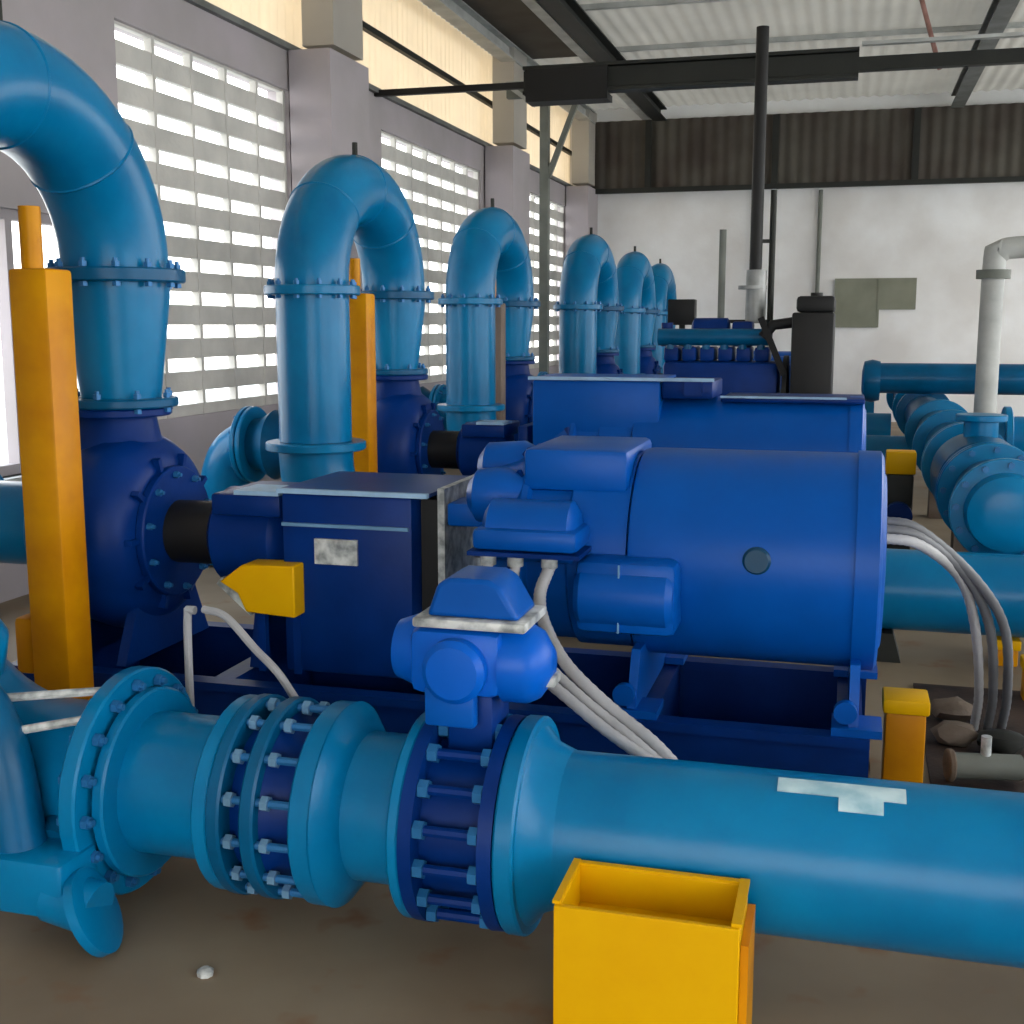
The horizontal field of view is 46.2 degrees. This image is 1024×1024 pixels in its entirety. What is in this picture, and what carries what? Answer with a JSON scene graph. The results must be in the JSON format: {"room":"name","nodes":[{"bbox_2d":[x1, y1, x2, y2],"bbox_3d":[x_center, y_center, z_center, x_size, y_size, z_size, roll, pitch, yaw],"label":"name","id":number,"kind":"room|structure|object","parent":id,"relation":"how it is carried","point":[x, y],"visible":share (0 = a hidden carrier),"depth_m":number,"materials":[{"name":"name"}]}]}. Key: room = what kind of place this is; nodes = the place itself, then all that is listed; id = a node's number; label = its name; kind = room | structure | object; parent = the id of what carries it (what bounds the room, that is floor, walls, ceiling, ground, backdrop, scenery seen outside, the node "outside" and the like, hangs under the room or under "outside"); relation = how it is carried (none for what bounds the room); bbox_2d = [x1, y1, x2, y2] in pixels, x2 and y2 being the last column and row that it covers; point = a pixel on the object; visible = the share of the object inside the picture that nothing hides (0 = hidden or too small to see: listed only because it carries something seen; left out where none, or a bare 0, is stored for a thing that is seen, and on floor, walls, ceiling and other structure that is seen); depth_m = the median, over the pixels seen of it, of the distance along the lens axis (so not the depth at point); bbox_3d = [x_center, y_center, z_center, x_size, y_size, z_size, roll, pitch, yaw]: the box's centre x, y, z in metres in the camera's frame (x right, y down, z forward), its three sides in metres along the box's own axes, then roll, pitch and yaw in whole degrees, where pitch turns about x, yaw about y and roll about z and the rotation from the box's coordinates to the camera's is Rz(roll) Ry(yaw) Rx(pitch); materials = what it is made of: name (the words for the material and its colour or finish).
{"room":"mechanical room","nodes":[
{"label":"mechanical room","id":0,"kind":"room"},
{"bbox_2d":[0,0,565,602],"bbox_3d":[-2.345,-1.805,9.309,0.200,3.900,25.000,2,9,15],"label":"wall","id":1,"kind":"structure","parent":0,"point":[83,30],"depth_m":8.81,"materials":[{"name":"grey paint"}]},
{"bbox_2d":[3,474,21,480],"bbox_3d":[-2.970,-0.213,7.212,0.280,0.040,1.900,2,9,15],"label":"trim","id":2,"kind":"structure","parent":1,"relation":"attached to","point":[10,478],"depth_m":7.01,"materials":[{"name":"paint"}]},
{"bbox_2d":[0,208,52,476],"bbox_3d":[-2.989,-0.999,7.094,0.080,1.550,1.800,2,9,15],"label":"window","id":3,"kind":"structure","parent":1,"relation":"in","point":[13,466],"depth_m":7.09,"materials":[{"name":"white glass"}]},
{"bbox_2d":[114,20,287,419],"bbox_3d":[-2.313,-2.104,9.248,0.060,2.650,2.550,2,9,15],"label":"window","id":4,"kind":"structure","parent":1,"relation":"in","point":[145,62],"depth_m":9.22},
{"bbox_2d":[184,0,572,185],"bbox_3d":[-2.321,-3.755,8.998,0.250,0.050,25.000,2,9,15],"label":"trim","id":5,"kind":"structure","parent":1,"relation":"on","point":[204,5],"depth_m":10.12,"materials":[{"name":"grey metal"}]},
{"bbox_2d":[381,131,478,383],"bbox_3d":[-0.931,-2.869,14.155,0.060,2.650,3.500,2,9,15],"label":"window","id":6,"kind":"structure","parent":1,"relation":"in","point":[395,156],"depth_m":14.12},
{"bbox_2d":[529,193,563,368],"bbox_3d":[0.450,-3.633,19.057,0.060,2.650,3.000,2,9,15],"label":"window","id":7,"kind":"structure","parent":1,"relation":"in","point":[555,215],"depth_m":19.65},
{"bbox_2d":[374,32,1023,106],"bbox_3d":[4.159,-3.976,10.542,11.500,0.370,0.280,2,9,15],"label":"girder","id":8,"kind":"object","parent":1,"relation":"attached to","point":[590,82],"visible":0.99,"depth_m":11.12,"materials":[{"name":"metal"}]},
{"bbox_2d":[919,0,940,69],"bbox_3d":[3.666,-4.627,10.761,0.460,1.323,0.042,7,12,40],"label":"pipe","id":9,"kind":"object","parent":8,"relation":"attached to","point":[922,2],"visible":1,"depth_m":10.73,"materials":[{"name":"metal"}]},
{"bbox_2d":[288,0,369,288],"bbox_3d":[-1.597,-2.678,10.722,0.380,5.170,0.850,2,9,15],"label":"wall pillar","id":10,"kind":"structure","parent":0,"point":[329,90],"depth_m":10.25,"materials":[{"name":"grey paint"}]},
{"bbox_2d":[419,0,595,123],"bbox_3d":[-1.190,-5.297,11.454,0.200,0.200,18.740,2,9,15],"label":"roof beam","id":11,"kind":"structure","parent":10,"relation":"attached to","point":[457,13],"depth_m":14.27,"materials":[{"name":"metal"}]},
{"bbox_2d":[462,0,577,58],"bbox_3d":[-0.309,-5.536,12.356,1.000,0.005,8.000,2,9,15],"label":"roof panel","id":12,"kind":"object","parent":11,"relation":"attached to","point":[513,19],"visible":0.6,"depth_m":14.55,"materials":[{"name":"grey metal"}]},
{"bbox_2d":[205,0,569,183],"bbox_3d":[-2.369,-4.400,8.911,0.050,1.250,25.000,2,9,15],"label":"window","id":13,"kind":"structure","parent":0,"point":[410,23],"depth_m":13.70,"materials":[{"name":"beige glass"}]},
{"bbox_2d":[362,20,571,155],"bbox_3d":[-2.316,-4.353,8.904,0.060,0.060,25.000,2,9,15],"label":"trim","id":14,"kind":"structure","parent":13,"relation":"attached to","point":[367,28],"depth_m":13.65,"materials":[{"name":"metal"}]},
{"bbox_2d":[485,47,529,364],"bbox_3d":[-0.056,-3.531,16.195,0.380,5.170,0.850,2,9,15],"label":"wall pillar","id":15,"kind":"structure","parent":0,"point":[507,166],"depth_m":15.69,"materials":[{"name":"grey paint"}]},
{"bbox_2d":[0,422,1023,1023],"bbox_3d":[3.269,0.396,8.175,12.000,0.100,25.200,2,9,15],"label":"floor","id":16,"kind":"structure","parent":0,"point":[295,960],"depth_m":3.02,"materials":[{"name":"concrete"}]},
{"bbox_2d":[0,474,26,563],"bbox_3d":[-2.323,0.299,4.934,1.226,1.050,0.500,2,9,15],"label":"pipe","id":17,"kind":"object","parent":16,"relation":"on","point":[12,525],"visible":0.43,"depth_m":4.64,"materials":[{"name":"blue metal"}]},
{"bbox_2d":[9,205,93,699],"bbox_3d":[-1.556,-0.012,4.040,0.340,1.980,0.320,2,9,15],"label":"support post","id":18,"kind":"object","parent":16,"relation":"on","point":[54,643],"visible":0.63,"depth_m":3.97,"materials":[{"name":"metal"}]},
{"bbox_2d":[0,619,197,956],"bbox_3d":[-1.515,0.576,3.419,1.197,1.009,0.759,2,9,15],"label":"pipe fitting","id":19,"kind":"object","parent":16,"relation":"on","point":[53,869],"visible":0.77,"depth_m":3.13,"materials":[{"name":"teal paint"}]},
{"bbox_2d":[91,686,256,889],"bbox_3d":[-0.875,0.760,3.338,0.348,0.524,0.524,2,9,15],"label":"spool","id":20,"kind":"object","parent":19,"relation":"attached to","point":[153,769],"visible":0.73,"depth_m":3.18,"materials":[{"name":"teal paint"}]},
{"bbox_2d":[205,693,329,898],"bbox_3d":[-0.604,0.772,3.264,0.240,0.536,0.536,2,9,15],"label":"expansion joint","id":21,"kind":"object","parent":20,"relation":"attached to","point":[258,752],"visible":0.62,"depth_m":3.07,"materials":[{"name":"blue paint"}]},
{"bbox_2d":[287,700,424,917],"bbox_3d":[-0.351,0.782,3.194,0.305,0.540,0.540,2,9,15],"label":"spool","id":22,"kind":"object","parent":21,"relation":"attached to","point":[348,779],"visible":0.74,"depth_m":3.02,"materials":[{"name":"teal paint"}]},
{"bbox_2d":[396,696,526,931],"bbox_3d":[-0.093,0.753,3.116,0.236,0.627,0.544,2,9,15],"label":"valve","id":23,"kind":"object","parent":22,"relation":"attached to","point":[448,801],"visible":0.62,"depth_m":2.93,"materials":[{"name":"blue paint"}]},
{"bbox_2d":[391,565,560,728],"bbox_3d":[-0.096,0.336,3.026,0.430,0.365,0.290,2,9,15],"label":"actuator","id":24,"kind":"object","parent":23,"relation":"on","point":[479,635],"visible":1,"depth_m":2.94,"materials":[{"name":"blue paint"}]},
{"bbox_2d":[183,605,196,706],"bbox_3d":[-0.993,0.657,3.744,0.043,0.748,0.026,2,9,15],"label":"pipe","id":25,"kind":"object","parent":16,"relation":"on","point":[188,610],"visible":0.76,"depth_m":3.70,"materials":[{"name":"grey metal"}]},
{"bbox_2d":[197,966,213,978],"bbox_3d":[-0.764,1.143,2.988,0.041,0.020,0.041,7,11,38],"label":"pebble","id":26,"kind":"object","parent":16,"relation":"on","point":[205,972],"visible":1,"depth_m":2.98,"materials":[{"name":"grey stone"}]},
{"bbox_2d":[201,406,280,564],"bbox_3d":[-1.498,-0.169,7.938,1.226,1.050,0.500,2,9,15],"label":"pipe","id":27,"kind":"object","parent":16,"relation":"on","point":[238,456],"visible":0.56,"depth_m":7.81,"materials":[{"name":"blue metal"}]},
{"bbox_2d":[201,605,297,697],"bbox_3d":[-0.762,0.674,3.632,0.409,0.754,0.217,2,9,15],"label":"pipe","id":28,"kind":"object","parent":16,"relation":"on","point":[226,617],"visible":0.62,"depth_m":3.52,"materials":[{"name":"grey metal"}]},
{"bbox_2d":[349,258,377,471],"bbox_3d":[-0.904,-0.488,7.091,0.340,1.980,0.320,2,9,15],"label":"support post","id":29,"kind":"object","parent":16,"relation":"on","point":[361,309],"visible":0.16,"depth_m":6.98,"materials":[{"name":"metal"}]},
{"bbox_2d":[420,384,446,430],"bbox_3d":[-0.759,-0.641,10.966,1.226,1.050,0.500,2,9,15],"label":"pipe","id":30,"kind":"object","parent":16,"relation":"on","point":[437,395],"visible":0.09,"depth_m":10.74,"materials":[{"name":"blue metal"}]},
{"bbox_2d":[12,621,869,777],"bbox_3d":[-0.287,0.697,4.423,3.060,0.260,0.790,2,9,15],"label":"base frame","id":31,"kind":"object","parent":16,"relation":"on","point":[771,715],"visible":0.2,"depth_m":4.37,"materials":[{"name":"blue paint"}]},
{"bbox_2d":[79,407,298,667],"bbox_3d":[-1.258,0.067,4.598,1.025,0.931,0.770,2,9,15],"label":"pump","id":32,"kind":"object","parent":31,"relation":"on","point":[152,525],"visible":0.73,"depth_m":4.43,"materials":[{"name":"blue paint"}]},
{"bbox_2d":[0,0,185,413],"bbox_3d":[-1.653,-0.822,3.941,0.510,1.650,1.710,2,9,15],"label":"pipe","id":33,"kind":"object","parent":32,"relation":"on","point":[89,170],"visible":0.89,"depth_m":4.28,"materials":[{"name":"blue metal"}]},
{"bbox_2d":[216,559,305,673],"bbox_3d":[-0.893,0.377,4.302,0.310,0.410,0.120,2,9,15],"label":"guard","id":34,"kind":"object","parent":31,"relation":"on","point":[263,587],"visible":0.97,"depth_m":4.23,"materials":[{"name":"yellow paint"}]},
{"bbox_2d":[276,471,481,677],"bbox_3d":[-0.465,0.210,4.447,0.605,0.675,0.545,2,9,15],"label":"enclosure","id":35,"kind":"object","parent":31,"relation":"on","point":[374,549],"visible":0.77,"depth_m":4.21,"materials":[{"name":"blue paint"}]},
{"bbox_2d":[448,435,886,739],"bbox_3d":[0.513,0.195,4.077,1.445,0.840,0.920,2,9,15],"label":"motor","id":36,"kind":"object","parent":31,"relation":"on","point":[670,555],"visible":0.94,"depth_m":3.77,"materials":[{"name":"blue paint"}]},
{"bbox_2d":[490,566,652,756],"bbox_3d":[0.176,0.642,3.504,0.915,0.859,0.220,8,12,43],"label":"cable","id":37,"kind":"object","parent":36,"relation":"hanging from","point":[564,695],"visible":0.23,"depth_m":3.30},
{"bbox_2d":[510,567,661,757],"bbox_3d":[0.244,0.643,3.504,0.853,0.858,0.224,8,12,43],"label":"cable","id":38,"kind":"object","parent":36,"relation":"hanging from","point":[564,681],"visible":0.16,"depth_m":3.34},
{"bbox_2d":[533,568,677,759],"bbox_3d":[0.318,0.639,3.498,0.772,0.869,0.244,8,12,41],"label":"cable","id":39,"kind":"object","parent":36,"relation":"hanging from","point":[578,678],"visible":0.49,"depth_m":3.43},
{"bbox_2d":[437,403,504,430],"bbox_3d":[1.138,-0.342,9.218,3.580,0.918,0.550,2,9,15],"label":"discharge line","id":40,"kind":"object","parent":16,"relation":"on","point":[456,415],"visible":0.16,"depth_m":9.39,"materials":[{"name":"teal paint"}]},
{"bbox_2d":[438,198,539,404],"bbox_3d":[-0.166,-1.765,9.993,0.510,1.650,1.710,2,9,15],"label":"pipe","id":41,"kind":"object","parent":40,"relation":"on","point":[489,249],"visible":0.96,"depth_m":9.37,"materials":[{"name":"metal"}]},
{"bbox_2d":[495,286,505,419],"bbox_3d":[-0.156,-0.959,10.116,0.340,1.980,0.320,2,9,15],"label":"support post","id":42,"kind":"object","parent":16,"relation":"on","point":[500,312],"visible":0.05,"depth_m":10.01,"materials":[{"name":"metal"}]},
{"bbox_2d":[532,372,547,375],"bbox_3d":[0.249,-1.101,13.919,1.226,1.050,0.500,2,9,15],"label":"pipe","id":43,"kind":"object","parent":16,"relation":"on","point":[539,373],"visible":0.04,"depth_m":13.74,"materials":[{"name":"blue metal"}]},
{"bbox_2d":[506,81,578,373],"bbox_3d":[0.369,-2.804,14.159,0.878,4.380,0.155,2,9,15],"label":"steel post","id":44,"kind":"object","parent":16,"relation":"on","point":[547,168],"visible":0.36,"depth_m":14.01,"materials":[{"name":"grey metal"}]},
{"bbox_2d":[265,438,1023,637],"bbox_3d":[3.400,0.258,5.365,9.810,0.918,0.550,2,9,15],"label":"discharge line","id":45,"kind":"object","parent":16,"relation":"on","point":[920,594],"visible":0.18,"depth_m":5.63,"materials":[{"name":"teal paint"}]},
{"bbox_2d":[263,142,433,443],"bbox_3d":[-0.904,-1.293,6.966,0.510,1.650,1.710,2,9,15],"label":"pipe","id":46,"kind":"object","parent":45,"relation":"on","point":[341,200],"visible":0.93,"depth_m":6.35,"materials":[{"name":"metal"}]},
{"bbox_2d":[552,858,755,1023],"bbox_3d":[0.320,1.018,2.694,0.423,0.358,0.228,2,9,15],"label":"box","id":47,"kind":"object","parent":16,"relation":"on","point":[632,944],"visible":1,"depth_m":2.60,"materials":[{"name":"paint"}]},
{"bbox_2d":[492,715,1023,968],"bbox_3d":[3.662,0.955,2.090,7.553,0.550,0.550,2,9,15],"label":"pipe","id":48,"kind":"object","parent":16,"relation":"on","point":[933,870],"visible":0.94,"depth_m":2.77,"materials":[{"name":"blue metal"}]},
{"bbox_2d":[640,373,890,435],"bbox_3d":[2.923,-1.272,15.188,3.580,0.918,0.550,2,9,15],"label":"discharge line","id":49,"kind":"object","parent":16,"relation":"on","point":[876,423],"visible":0.02,"depth_m":14.61,"materials":[{"name":"teal paint"}]},
{"bbox_2d":[614,246,659,373],"bbox_3d":[1.620,-2.695,15.964,0.510,1.650,1.710,2,9,15],"label":"pipe","id":50,"kind":"object","parent":49,"relation":"on","point":[635,277],"visible":0.85,"depth_m":15.32,"materials":[{"name":"metal"}]},
{"bbox_2d":[660,366,873,412],"bbox_3d":[3.633,-1.746,18.224,3.580,0.918,0.550,2,9,15],"label":"discharge line","id":51,"kind":"object","parent":16,"relation":"on","point":[869,406],"visible":0.04,"depth_m":17.62,"materials":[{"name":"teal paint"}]},
{"bbox_2d":[651,259,676,365],"bbox_3d":[2.329,-3.168,18.999,0.510,1.650,1.710,2,9,15],"label":"pipe","id":52,"kind":"object","parent":51,"relation":"on","point":[664,280],"visible":0.43,"depth_m":18.36,"materials":[{"name":"metal"}]},
{"bbox_2d":[868,754,870,777],"bbox_3d":[-0.350,0.872,4.468,3.230,0.100,1.000,2,9,15],"label":"concrete plinth","id":53,"kind":"object","parent":16,"relation":"on","point":[869,776],"visible":0.02,"depth_m":4.10,"materials":[{"name":"grey concrete"}]},
{"bbox_2d":[866,435,908,461],"bbox_3d":[2.146,-0.802,12.171,3.580,0.918,0.550,2,9,15],"label":"discharge line","id":54,"kind":"object","parent":16,"relation":"on","point":[881,443],"visible":0.02,"depth_m":11.64,"materials":[{"name":"teal paint"}]},
{"bbox_2d":[553,227,623,373],"bbox_3d":[0.843,-2.225,12.947,0.510,1.650,1.710,2,9,15],"label":"pipe","id":55,"kind":"object","parent":54,"relation":"on","point":[588,307],"visible":0.99,"depth_m":12.31,"materials":[{"name":"metal"}]},
{"bbox_2d":[876,629,899,662],"bbox_3d":[1.796,0.633,5.875,0.200,0.140,0.240,2,9,15],"label":"stand","id":56,"kind":"object","parent":16,"relation":"on","point":[888,651],"visible":0.43,"depth_m":5.75,"materials":[{"name":"metal"}]},
{"bbox_2d":[885,449,916,549],"bbox_3d":[2.588,-0.025,8.050,0.200,0.770,0.280,2,9,15],"label":"stand","id":57,"kind":"object","parent":16,"relation":"on","point":[900,465],"visible":0.66,"depth_m":7.96,"materials":[{"name":"metal"}]},
{"bbox_2d":[881,687,929,782],"bbox_3d":[1.339,0.797,4.107,0.150,0.360,0.160,2,9,15],"label":"support","id":58,"kind":"object","parent":16,"relation":"on","point":[906,710],"visible":0.76,"depth_m":4.04,"materials":[{"name":"paint"}]},
{"bbox_2d":[861,359,1023,401],"bbox_3d":[6.824,-0.822,11.607,6.650,1.250,0.440,2,9,15],"label":"pipe","id":59,"kind":"object","parent":16,"relation":"on","point":[878,377],"visible":0.95,"depth_m":12.13,"materials":[{"name":"blue metal"}]},
{"bbox_2d":[886,393,1023,554],"bbox_3d":[4.237,-0.828,12.261,0.580,1.060,13.140,2,9,15],"label":"pipe","id":60,"kind":"object","parent":16,"relation":"on","point":[973,477],"visible":0.9,"depth_m":6.73,"materials":[{"name":"blue metal"}]},
{"bbox_2d":[973,236,1023,412],"bbox_3d":[7.019,-1.223,10.439,5.688,2.402,0.296,2,9,15],"label":"riser pipe","id":61,"kind":"object","parent":60,"relation":"on","point":[993,274],"visible":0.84,"depth_m":11.01,"materials":[{"name":"metal"}]},
{"bbox_2d":[913,683,1023,792],"bbox_3d":[2.189,0.950,4.259,1.360,0.012,2.000,2,9,15],"label":"pit","id":62,"kind":"object","parent":16,"relation":"on","point":[934,751],"visible":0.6,"depth_m":4.73,"materials":[{"name":"concrete"}]},
{"bbox_2d":[887,533,983,730],"bbox_3d":[1.563,0.474,4.282,0.159,0.929,1.016,7,12,40],"label":"cable","id":63,"kind":"object","parent":62,"relation":"on","point":[935,554],"visible":0.97,"depth_m":4.24,"materials":[{"name":"grey plastic"}]},
{"bbox_2d":[887,525,998,729],"bbox_3d":[1.599,0.463,4.286,0.182,0.949,0.995,8,12,43],"label":"cable","id":64,"kind":"object","parent":62,"relation":"on","point":[984,609],"visible":0.84,"depth_m":4.26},
{"bbox_2d":[887,517,1013,728],"bbox_3d":[1.635,0.453,4.288,0.979,0.969,0.208,-8,12,-41],"label":"cable","id":65,"kind":"object","parent":62,"relation":"on","point":[977,581],"visible":0.95,"depth_m":4.21,"materials":[{"name":"grey plastic"}]},
{"bbox_2d":[930,696,972,721],"bbox_3d":[1.792,0.801,4.874,0.180,0.106,0.158,2,9,15],"label":"debris","id":66,"kind":"object","parent":62,"relation":"on","point":[956,708],"visible":0.84,"depth_m":4.83,"materials":[{"name":"concrete"}]},
{"bbox_2d":[930,720,978,746],"bbox_3d":[1.693,0.847,4.594,0.167,0.090,0.128,0,9,-3],"label":"debris","id":67,"kind":"object","parent":62,"relation":"on","point":[947,732],"visible":0.99,"depth_m":4.55,"materials":[{"name":"concrete"}]},
{"bbox_2d":[942,735,1023,781],"bbox_3d":[1.655,0.867,4.207,0.254,0.168,0.116,1,9,6],"label":"floor fitting","id":68,"kind":"object","parent":62,"relation":"on","point":[986,765],"visible":1,"depth_m":4.18,"materials":[{"name":"grey paint"}]},
{"bbox_2d":[977,728,1023,753],"bbox_3d":[1.837,0.859,4.501,0.183,0.094,0.133,2,9,15],"label":"debris","id":69,"kind":"object","parent":62,"relation":"on","point":[1004,741],"visible":0.82,"depth_m":4.45,"materials":[{"name":"stone"}]},
{"bbox_2d":[1020,654,1023,700],"bbox_3d":[2.247,0.720,5.152,0.120,0.190,0.120,2,9,15],"label":"support","id":70,"kind":"object","parent":62,"relation":"on","point":[1021,655],"visible":1,"depth_m":5.16,"materials":[{"name":"paint"}]},
{"bbox_2d":[997,636,1021,666],"bbox_3d":[2.355,0.662,5.722,0.120,0.130,0.120,2,9,15],"label":"support","id":71,"kind":"object","parent":16,"relation":"on","point":[1016,642],"visible":0.39,"depth_m":5.67,"materials":[{"name":"paint"}]},
{"bbox_2d":[998,406,1023,451],"bbox_3d":[6.251,-0.141,7.987,5.780,1.020,0.480,2,9,15],"label":"pipe","id":72,"kind":"object","parent":16,"relation":"on","point":[1011,431],"visible":0.3,"depth_m":8.51,"materials":[{"name":"blue metal"}]},
{"bbox_3d":[0.557,0.230,7.422,3.060,0.260,0.790,2,9,15],"label":"base frame","id":73,"kind":"object","parent":16,"relation":"on","visible":0},
{"bbox_2d":[376,374,519,475],"bbox_3d":[-0.481,-0.403,7.615,1.025,0.931,0.770,2,9,15],"label":"pump","id":74,"kind":"object","parent":73,"relation":"on","point":[412,438],"visible":0.64,"depth_m":7.40,"materials":[{"name":"blue paint"}]},
{"bbox_2d":[518,422,532,443],"bbox_3d":[0.124,-0.238,7.471,0.060,0.630,0.440,2,9,15],"label":"enclosure","id":75,"kind":"object","parent":73,"relation":"on","point":[525,432],"visible":0.23,"depth_m":7.23,"materials":[{"name":"blue paint"}]},
{"bbox_2d":[528,373,865,452],"bbox_3d":[1.112,-0.342,7.197,1.940,0.940,0.800,2,9,15],"label":"motor","id":76,"kind":"object","parent":73,"relation":"on","point":[669,411],"visible":0.44,"depth_m":6.91,"materials":[{"name":"blue paint"}]},
{"bbox_3d":[1.402,-0.237,10.420,3.060,0.260,0.790,2,9,15],"label":"base frame","id":77,"kind":"object","parent":16,"relation":"on","visible":0},
{"bbox_2d":[506,360,534,440],"bbox_3d":[0.258,-0.875,10.643,1.025,0.931,0.770,2,9,15],"label":"pump","id":78,"kind":"object","parent":77,"relation":"on","point":[519,390],"visible":0.15,"depth_m":10.41,"materials":[{"name":"blue paint"}]},
{"bbox_2d":[657,25,835,395],"bbox_3d":[1.965,-2.150,9.963,1.430,3.660,0.720,2,9,15],"label":"engine","id":79,"kind":"object","parent":77,"relation":"on","point":[810,368],"visible":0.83,"depth_m":9.93,"materials":[{"name":"blue paint"}]},
{"bbox_3d":[2.246,-0.705,13.419,3.060,0.260,0.790,2,9,15],"label":"base frame","id":80,"kind":"object","parent":16,"relation":"on","visible":0},
{"bbox_2d":[596,353,622,373],"bbox_3d":[1.266,-1.335,13.597,1.025,0.931,0.770,2,9,15],"label":"pump","id":81,"kind":"object","parent":80,"relation":"on","point":[605,362],"visible":0.12,"depth_m":13.45,"materials":[{"name":"blue paint"}]},
{"bbox_2d":[667,299,696,346],"bbox_3d":[1.888,-1.604,13.411,0.300,1.520,0.180,2,9,15],"label":"control box","id":82,"kind":"object","parent":80,"relation":"on","point":[681,312],"visible":0.57,"depth_m":13.23,"materials":[{"name":"black metal"}]},
{"bbox_3d":[3.091,-1.172,16.417,3.060,0.260,0.790,2,9,15],"label":"base frame","id":83,"kind":"object","parent":16,"relation":"on","visible":0},
{"bbox_2d":[640,348,662,373],"bbox_3d":[2.043,-1.805,16.614,1.025,0.931,0.770,2,9,15],"label":"pump","id":84,"kind":"object","parent":83,"relation":"on","point":[648,364],"visible":0.22,"depth_m":16.43,"materials":[{"name":"blue paint"}]},
{"bbox_2d":[735,356,790,361],"bbox_3d":[3.458,-1.693,16.190,1.445,0.840,0.920,2,9,15],"label":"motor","id":85,"kind":"object","parent":83,"relation":"on","point":[772,359],"visible":0.02,"depth_m":16.02,"materials":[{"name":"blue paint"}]},
{"bbox_3d":[3.935,-1.639,19.416,3.060,0.260,0.790,2,9,15],"label":"base frame","id":86,"kind":"object","parent":16,"relation":"on","visible":0},
{"bbox_2d":[754,350,790,355],"bbox_3d":[4.303,-2.160,19.189,1.445,0.840,0.920,2,9,15],"label":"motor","id":87,"kind":"object","parent":86,"relation":"on","point":[781,353],"visible":0.02,"depth_m":19.05,"materials":[{"name":"blue paint"}]},
{"bbox_2d":[566,109,597,253],"bbox_3d":[1.204,-4.228,20.669,0.380,5.170,0.850,2,9,15],"label":"wall pillar","id":88,"kind":"structure","parent":0,"point":[581,199],"depth_m":20.14,"materials":[{"name":"grey paint"}]},
{"bbox_2d":[418,0,1023,109],"bbox_3d":[3.242,-4.836,7.263,12.600,0.044,25.800,2,9,15],"label":"ceiling","id":89,"kind":"structure","parent":0,"point":[737,19],"depth_m":15.19,"materials":[{"name":"grey metal"}]},
{"bbox_2d":[537,0,666,120],"bbox_3d":[-0.034,-5.247,11.136,0.220,0.200,18.740,2,9,15],"label":"roof beam","id":90,"kind":"structure","parent":89,"relation":"attached to","point":[569,14],"depth_m":14.59,"materials":[{"name":"metal"}]},
{"bbox_2d":[521,0,650,119],"bbox_3d":[-0.256,-5.267,11.196,0.140,0.160,18.740,2,9,15],"label":"roof beam","id":91,"kind":"structure","parent":90,"relation":"attached to","point":[534,6],"depth_m":14.46,"materials":[{"name":"metal"}]},
{"bbox_2d":[580,0,734,10],"bbox_3d":[4.771,-5.622,12.698,11.500,0.060,0.060,2,9,15],"label":"purlin","id":92,"kind":"structure","parent":89,"relation":"attached to","point":[639,3],"depth_m":13.59,"materials":[{"name":"paint"}]},
{"bbox_2d":[616,22,1023,51],"bbox_3d":[5.361,-5.949,14.792,11.500,0.060,0.060,2,9,15],"label":"purlin","id":93,"kind":"structure","parent":89,"relation":"attached to","point":[1010,25],"depth_m":15.19,"materials":[{"name":"paint"}]},
{"bbox_2d":[950,0,1019,107],"bbox_3d":[4.474,-5.054,9.897,0.200,0.200,18.740,2,9,15],"label":"roof beam","id":94,"kind":"structure","parent":89,"relation":"attached to","point":[999,13],"depth_m":14.59,"materials":[{"name":"grey metal"}]},
{"bbox_2d":[566,88,1023,421],"bbox_3d":[6.621,-4.126,19.658,12.000,5.300,0.200,2,9,15],"label":"wall","id":95,"kind":"structure","parent":0,"point":[937,235],"depth_m":19.80,"materials":[{"name":"white paint"}]},
{"bbox_2d":[590,103,1023,193],"bbox_3d":[6.654,-5.836,19.136,11.400,1.200,0.190,2,9,15],"label":"corrugated wall panel","id":96,"kind":"object","parent":95,"relation":"attached to","point":[984,143],"visible":0.94,"depth_m":19.57,"materials":[{"name":"metal"}]},
{"bbox_2d":[815,189,822,292],"bbox_3d":[5.087,-3.871,19.973,0.068,2.900,0.068,2,9,15],"label":"conduit","id":97,"kind":"object","parent":95,"relation":"attached to","point":[820,203],"visible":0.66,"depth_m":19.85,"materials":[{"name":"grey metal"}]},
{"bbox_2d":[834,278,916,326],"bbox_3d":[5.982,-3.450,19.801,1.290,0.800,0.068,2,9,15],"label":"notice board","id":98,"kind":"object","parent":95,"relation":"attached to","point":[859,301],"visible":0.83,"depth_m":19.80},
{"label":"outside","id":99,"kind":"structure","parent":0,"visible":0},
{"bbox_2d":[0,365,445,463],"bbox_3d":[-18.325,-1.019,18.134,35.000,0.130,65.000,2,9,15],"label":"ground","id":100,"kind":"structure","parent":99,"point":[188,397],"depth_m":30.05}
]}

